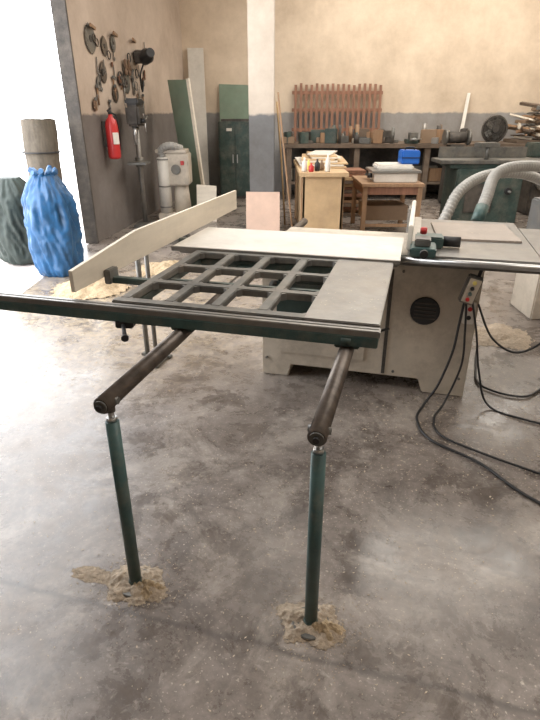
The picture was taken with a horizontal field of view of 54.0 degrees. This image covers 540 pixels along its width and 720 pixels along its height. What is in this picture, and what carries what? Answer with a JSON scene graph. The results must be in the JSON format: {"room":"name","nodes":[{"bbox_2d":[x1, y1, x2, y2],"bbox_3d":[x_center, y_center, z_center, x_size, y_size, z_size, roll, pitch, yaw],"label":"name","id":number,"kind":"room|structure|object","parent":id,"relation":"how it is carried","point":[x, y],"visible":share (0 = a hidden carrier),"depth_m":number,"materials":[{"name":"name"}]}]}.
{"room":"woodworking shop","nodes":[
{"label":"woodworking shop","id":0,"kind":"room"},
{"bbox_2d":[66,0,183,241],"bbox_3d":[-2.178,-2.450,3.552,0.486,4.500,14.515,1,25,2],"label":"wall","id":1,"kind":"structure","parent":0,"point":[115,186],"depth_m":7.50,"materials":[{"name":"paint"}]},
{"bbox_2d":[50,0,98,243],"bbox_3d":[-2.280,-2.286,3.908,0.160,3.900,4.620,0,25,0],"label":"trim","id":2,"kind":"structure","parent":1,"relation":"attached to","point":[58,7],"depth_m":6.16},
{"bbox_2d":[101,108,120,158],"bbox_3d":[-2.042,-2.913,6.823,0.202,0.608,0.216,0,25,0],"label":"fire extinguisher","id":3,"kind":"object","parent":1,"relation":"attached to","point":[110,127],"visible":1,"depth_m":6.78,"materials":[{"name":"red paint"}]},
{"bbox_2d":[84,22,145,110],"bbox_3d":[-2.034,-3.901,7.277,0.138,1.022,2.192,3,25,6],"label":"tools","id":4,"kind":"object","parent":1,"relation":"attached to","point":[90,37],"visible":0.89,"depth_m":6.79,"materials":[{"name":"metal"}]},
{"bbox_2d":[123,59,131,75],"bbox_3d":[-1.984,-4.080,7.396,0.049,0.200,0.273,3,25,6],"label":"gloves","id":5,"kind":"object","parent":4,"relation":"hanging from","point":[127,66],"visible":1,"depth_m":7.37,"materials":[{"name":"leather"}]},
{"bbox_2d":[133,48,154,91],"bbox_3d":[-1.820,-4.206,7.701,0.245,0.561,0.483,-21,33,-37],"label":"power tool","id":6,"kind":"object","parent":1,"relation":"attached to","point":[145,56],"visible":1,"depth_m":7.58,"materials":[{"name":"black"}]},
{"bbox_2d":[247,0,274,191],"bbox_3d":[-0.105,-3.861,6.543,0.330,4.500,0.330,0,25,0],"label":"pillar","id":7,"kind":"structure","parent":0,"point":[260,13],"depth_m":6.61,"materials":[{"name":"paint"}]},
{"bbox_2d":[0,192,539,719],"bbox_3d":[2.140,-0.409,4.617,8.920,0.100,14.700,0,25,0],"label":"floor","id":8,"kind":"structure","parent":0,"point":[499,651],"depth_m":2.17,"materials":[{"name":"concrete"}]},
{"bbox_2d":[21,165,83,277],"bbox_3d":[-2.199,-1.395,5.348,0.544,1.060,0.512,0,25,0],"label":"plastic sack","id":9,"kind":"object","parent":8,"relation":"on","point":[51,220],"visible":0.98,"depth_m":5.20,"materials":[{"name":"blue plastic"}]},
{"bbox_2d":[35,272,161,299],"bbox_3d":[-1.692,-0.727,4.992,1.860,0.153,1.827,0,25,0],"label":"pile","id":10,"kind":"object","parent":8,"relation":"on","point":[98,289],"visible":0.57,"depth_m":4.88,"materials":[{"name":"beige wood"}]},
{"bbox_2d":[125,98,154,227],"bbox_3d":[-1.821,-2.750,7.482,0.297,1.690,0.440,0,25,0],"label":"press","id":11,"kind":"object","parent":8,"relation":"on","point":[135,114],"visible":0.95,"depth_m":7.27,"materials":[{"name":"metal"}]},
{"bbox_2d":[133,260,177,275],"bbox_3d":[-1.149,-1.027,5.717,0.641,0.078,0.692,0,25,0],"label":"pile","id":12,"kind":"object","parent":8,"relation":"on","point":[156,268],"visible":0.55,"depth_m":5.61,"materials":[{"name":"beige wood"}]},
{"bbox_2d":[155,142,192,219],"bbox_3d":[-1.460,-2.740,8.111,0.500,1.136,0.480,0,25,0],"label":"collector","id":13,"kind":"object","parent":8,"relation":"on","point":[174,167],"visible":0.97,"depth_m":7.93,"materials":[{"name":"beige paint"}]},
{"bbox_2d":[167,78,204,206],"bbox_3d":[-1.304,-3.413,8.542,0.067,1.985,0.827,-23,34,-40],"label":"sheet","id":14,"kind":"object","parent":8,"relation":"on","point":[180,91],"visible":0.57,"depth_m":8.40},
{"bbox_2d":[187,48,208,184],"bbox_3d":[-1.375,-4.556,10.245,0.300,2.600,0.552,-2,25,-5],"label":"board","id":15,"kind":"object","parent":8,"relation":"on","point":[195,55],"visible":0.57,"depth_m":10.12,"materials":[{"name":"laminate"}]},
{"bbox_2d":[197,185,216,220],"bbox_3d":[-0.970,-2.410,8.134,0.300,0.520,0.170,0,25,0],"label":"board","id":16,"kind":"object","parent":8,"relation":"on","point":[205,193],"visible":0.57,"depth_m":8.11,"materials":[{"name":"beige wood"}]},
{"bbox_2d":[218,119,249,197],"bbox_3d":[-0.650,-3.841,10.135,0.600,1.400,0.490,0,25,0],"label":"cabinet","id":17,"kind":"object","parent":8,"relation":"on","point":[233,134],"visible":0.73,"depth_m":9.91,"materials":[{"name":"green metal"}]},
{"bbox_2d":[219,84,248,120],"bbox_3d":[-0.670,-4.338,10.486,0.620,2.000,0.270,0,25,0],"label":"sheet","id":18,"kind":"object","parent":17,"relation":"on","point":[233,99],"visible":0.21,"depth_m":10.26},
{"bbox_2d":[246,192,279,230],"bbox_3d":[-0.095,-1.949,7.108,0.450,0.560,0.240,0,25,0],"label":"panel","id":19,"kind":"object","parent":8,"relation":"on","point":[262,208],"visible":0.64,"depth_m":7.10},
{"bbox_2d":[0,190,539,716],"bbox_3d":[0.076,-0.006,2.462,5.053,1.010,4.050,7,26,14],"label":"saw","id":20,"kind":"object","parent":8,"relation":"on","point":[406,304],"visible":1,"depth_m":2.56,"materials":[{"name":"metal"}]},
{"bbox_2d":[416,270,539,504],"bbox_3d":[1.478,0.102,2.438,0.922,0.843,1.517,-16,30,-31],"label":"pendant","id":21,"kind":"object","parent":20,"relation":"on","point":[452,297],"depth_m":2.97,"materials":[{"name":"black rubber"}]},
{"bbox_2d":[276,101,285,224],"bbox_3d":[0.154,-2.697,7.392,0.038,1.636,0.298,14,28,26],"label":"batten","id":22,"kind":"object","parent":8,"relation":"on","point":[276,101],"visible":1,"depth_m":7.36,"materials":[{"name":"brown wood"}]},
{"bbox_2d":[277,92,292,226],"bbox_3d":[0.206,-2.509,6.879,0.308,1.735,0.036,20,32,36],"label":"batten","id":23,"kind":"object","parent":8,"relation":"on","point":[277,92],"visible":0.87,"depth_m":6.84,"materials":[{"name":"brown wood"}]},
{"bbox_2d":[294,159,348,229],"bbox_3d":[0.655,-2.255,7.395,0.590,0.870,1.900,0,25,0],"label":"workbench","id":24,"kind":"object","parent":8,"relation":"on","point":[319,195],"visible":0.7,"depth_m":6.55,"materials":[{"name":"brown wood"}]},
{"bbox_2d":[302,157,306,171],"bbox_3d":[0.420,-2.381,6.450,0.066,0.160,0.066,0,25,0],"label":"bottle","id":25,"kind":"object","parent":24,"relation":"on","point":[304,163],"visible":1,"depth_m":6.43,"materials":[{"name":"white plastic"}]},
{"bbox_2d":[308,163,313,171],"bbox_3d":[0.500,-2.333,6.418,0.066,0.100,0.066,0,25,0],"label":"bottle","id":26,"kind":"object","parent":24,"relation":"on","point":[311,167],"visible":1,"depth_m":6.40,"materials":[{"name":"red paint"}]},
{"bbox_2d":[314,159,319,170],"bbox_3d":[0.580,-2.394,6.500,0.066,0.140,0.066,0,25,0],"label":"bottle","id":27,"kind":"object","parent":24,"relation":"on","point":[317,164],"visible":1,"depth_m":6.48,"materials":[{"name":"black plastic"}]},
{"bbox_2d":[295,150,347,167],"bbox_3d":[0.726,-2.825,7.402,0.703,0.149,1.433,0,25,0],"label":"planks","id":28,"kind":"object","parent":24,"relation":"on","point":[337,161],"visible":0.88,"depth_m":7.02,"materials":[{"name":"brown wood"}]},
{"bbox_2d":[320,160,323,169],"bbox_3d":[0.640,-2.419,6.577,0.066,0.120,0.066,0,25,0],"label":"bottle","id":29,"kind":"object","parent":24,"relation":"on","point":[321,162],"visible":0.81,"depth_m":6.55,"materials":[{"name":"plastic"}]},
{"bbox_2d":[325,154,330,171],"bbox_3d":[0.700,-2.387,6.415,0.066,0.200,0.066,0,25,0],"label":"bottle","id":30,"kind":"object","parent":24,"relation":"on","point":[327,161],"visible":1,"depth_m":6.40,"materials":[{"name":"white plastic"}]},
{"bbox_2d":[343,168,365,216],"bbox_3d":[1.046,-2.708,8.555,0.992,0.695,0.591,0,25,0],"label":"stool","id":31,"kind":"object","parent":8,"relation":"on","point":[352,171],"visible":0.09,"depth_m":8.43,"materials":[{"name":"brown wood"}]},
{"bbox_2d":[350,175,424,230],"bbox_3d":[1.610,-2.191,7.480,0.820,0.680,1.000,0,25,0],"label":"wooden table","id":32,"kind":"object","parent":8,"relation":"on","point":[368,209],"visible":0.76,"depth_m":7.16,"materials":[{"name":"brown wood"}]},
{"bbox_2d":[365,162,421,182],"bbox_3d":[1.645,-2.555,7.198,0.690,0.220,0.560,0,25,0],"label":"thickness planer","id":33,"kind":"object","parent":32,"relation":"on","point":[382,172],"visible":0.98,"depth_m":6.99,"materials":[{"name":"white metal"}]},
{"bbox_2d":[398,146,420,163],"bbox_3d":[1.860,-2.740,7.083,0.240,0.212,0.270,0,25,0],"label":"tool case","id":34,"kind":"object","parent":33,"relation":"on","point":[405,156],"visible":1,"depth_m":6.99,"materials":[{"name":"plastic"}]},
{"bbox_2d":[281,123,525,199],"bbox_3d":[2.902,-3.864,10.272,5.396,1.325,1.082,0,25,0],"label":"workbench","id":35,"kind":"object","parent":8,"relation":"on","point":[362,148],"visible":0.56,"depth_m":9.83,"materials":[{"name":"brown wood"}]},
{"bbox_2d":[292,83,382,140],"bbox_3d":[1.300,-4.812,10.306,1.750,1.020,0.148,0,25,0],"label":"wooden rack","id":36,"kind":"object","parent":35,"relation":"on","point":[295,92],"visible":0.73,"depth_m":10.27,"materials":[{"name":"brown wood"}]},
{"bbox_2d":[404,132,421,143],"bbox_3d":[2.600,-4.035,9.637,0.200,0.185,0.475,0,25,0],"label":"vise","id":37,"kind":"object","parent":35,"relation":"on","point":[412,136],"visible":1,"depth_m":9.61,"materials":[{"name":"grey metal"}]},
{"bbox_2d":[459,93,470,131],"bbox_3d":[3.784,-4.728,10.322,0.071,0.855,0.333,13,28,26],"label":"batten","id":38,"kind":"object","parent":35,"relation":"on","point":[468,94],"visible":0.64,"depth_m":10.30,"materials":[{"name":"wood"}]},
{"bbox_2d":[481,115,507,142],"bbox_3d":[4.100,-4.234,9.715,0.484,0.484,0.254,0,25,0],"label":"fan","id":39,"kind":"object","parent":35,"relation":"on","point":[494,128],"visible":0.98,"depth_m":9.65,"materials":[{"name":"grey metal"}]},
{"bbox_2d":[503,102,539,142],"bbox_3d":[5.093,-4.436,9.876,1.281,0.714,0.750,0,25,0],"label":"firewood pile","id":40,"kind":"object","parent":35,"relation":"on","point":[531,129],"visible":0.94,"depth_m":9.80,"materials":[{"name":"brown wood"}]},
{"bbox_2d":[438,129,471,202],"bbox_3d":[3.255,-3.430,9.439,0.450,1.250,0.300,0,25,0],"label":"grinder","id":41,"kind":"object","parent":8,"relation":"on","point":[447,137],"visible":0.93,"depth_m":9.18,"materials":[{"name":"metal"}]},
{"bbox_2d":[431,142,539,222],"bbox_3d":[3.150,-2.600,7.785,1.500,1.100,0.700,0,25,0],"label":"surface planer","id":42,"kind":"object","parent":8,"relation":"on","point":[460,163],"visible":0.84,"depth_m":7.67,"materials":[{"name":"green metal"}]},
{"bbox_2d":[438,160,539,228],"bbox_3d":[2.444,-1.365,5.141,3.612,1.184,0.856,-23,34,-39],"label":"hoses","id":43,"kind":"object","parent":8,"relation":"on","point":[527,170],"visible":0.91,"depth_m":4.48,"materials":[{"name":"grey paint"}]},
{"bbox_2d":[474,323,534,350],"bbox_3d":[1.763,-0.195,4.004,0.438,0.036,0.547,15,29,29],"label":"pile","id":44,"kind":"object","parent":8,"relation":"on","point":[503,334],"visible":0.88,"depth_m":3.94,"materials":[{"name":"beige wood"}]},
{"bbox_2d":[474,352,539,397],"bbox_3d":[1.655,0.121,3.349,0.905,0.014,0.636,18,31,34],"label":"power cable","id":45,"kind":"object","parent":8,"relation":"on","point":[475,371],"visible":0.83,"depth_m":3.20,"materials":[{"name":"black rubber"}]},
{"bbox_2d":[511,273,539,319],"bbox_3d":[2.310,-0.655,4.390,0.420,0.540,0.440,0,25,0],"label":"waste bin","id":46,"kind":"object","parent":8,"relation":"on","point":[526,290],"visible":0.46,"depth_m":4.36,"materials":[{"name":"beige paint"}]},
{"bbox_2d":[517,142,539,214],"bbox_3d":[4.550,-2.969,8.661,1.100,1.080,0.800,0,25,0],"label":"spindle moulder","id":47,"kind":"object","parent":8,"relation":"on","point":[529,190],"visible":0.43,"depth_m":8.51,"materials":[{"name":"metal"}]},
{"bbox_2d":[179,0,539,191],"bbox_3d":[2.050,-5.582,10.193,9.300,4.500,0.200,0,25,0],"label":"wall","id":48,"kind":"structure","parent":0,"point":[426,56],"depth_m":10.01,"materials":[{"name":"paint"}]},
{"label":"outside","id":49,"kind":"structure","parent":0,"visible":0},
{"bbox_2d":[0,171,87,293],"bbox_3d":[-8.160,-0.668,5.213,11.680,0.100,22.000,0,25,0],"label":"ground","id":50,"kind":"structure","parent":49,"point":[17,278],"depth_m":5.77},
{"bbox_2d":[0,176,33,264],"bbox_3d":[-2.799,-1.544,5.851,0.573,0.900,0.580,0,25,0],"label":"sack","id":51,"kind":"object","parent":50,"relation":"on","point":[14,249],"visible":0.64,"depth_m":5.64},
{"bbox_2d":[20,118,62,181],"bbox_3d":[-2.596,-2.002,6.154,0.430,1.470,0.424,15,29,29],"label":"bag","id":52,"kind":"object","parent":50,"relation":"on","point":[39,136],"visible":0.37,"depth_m":5.83,"materials":[{"name":"grey fabric"}]}
]}

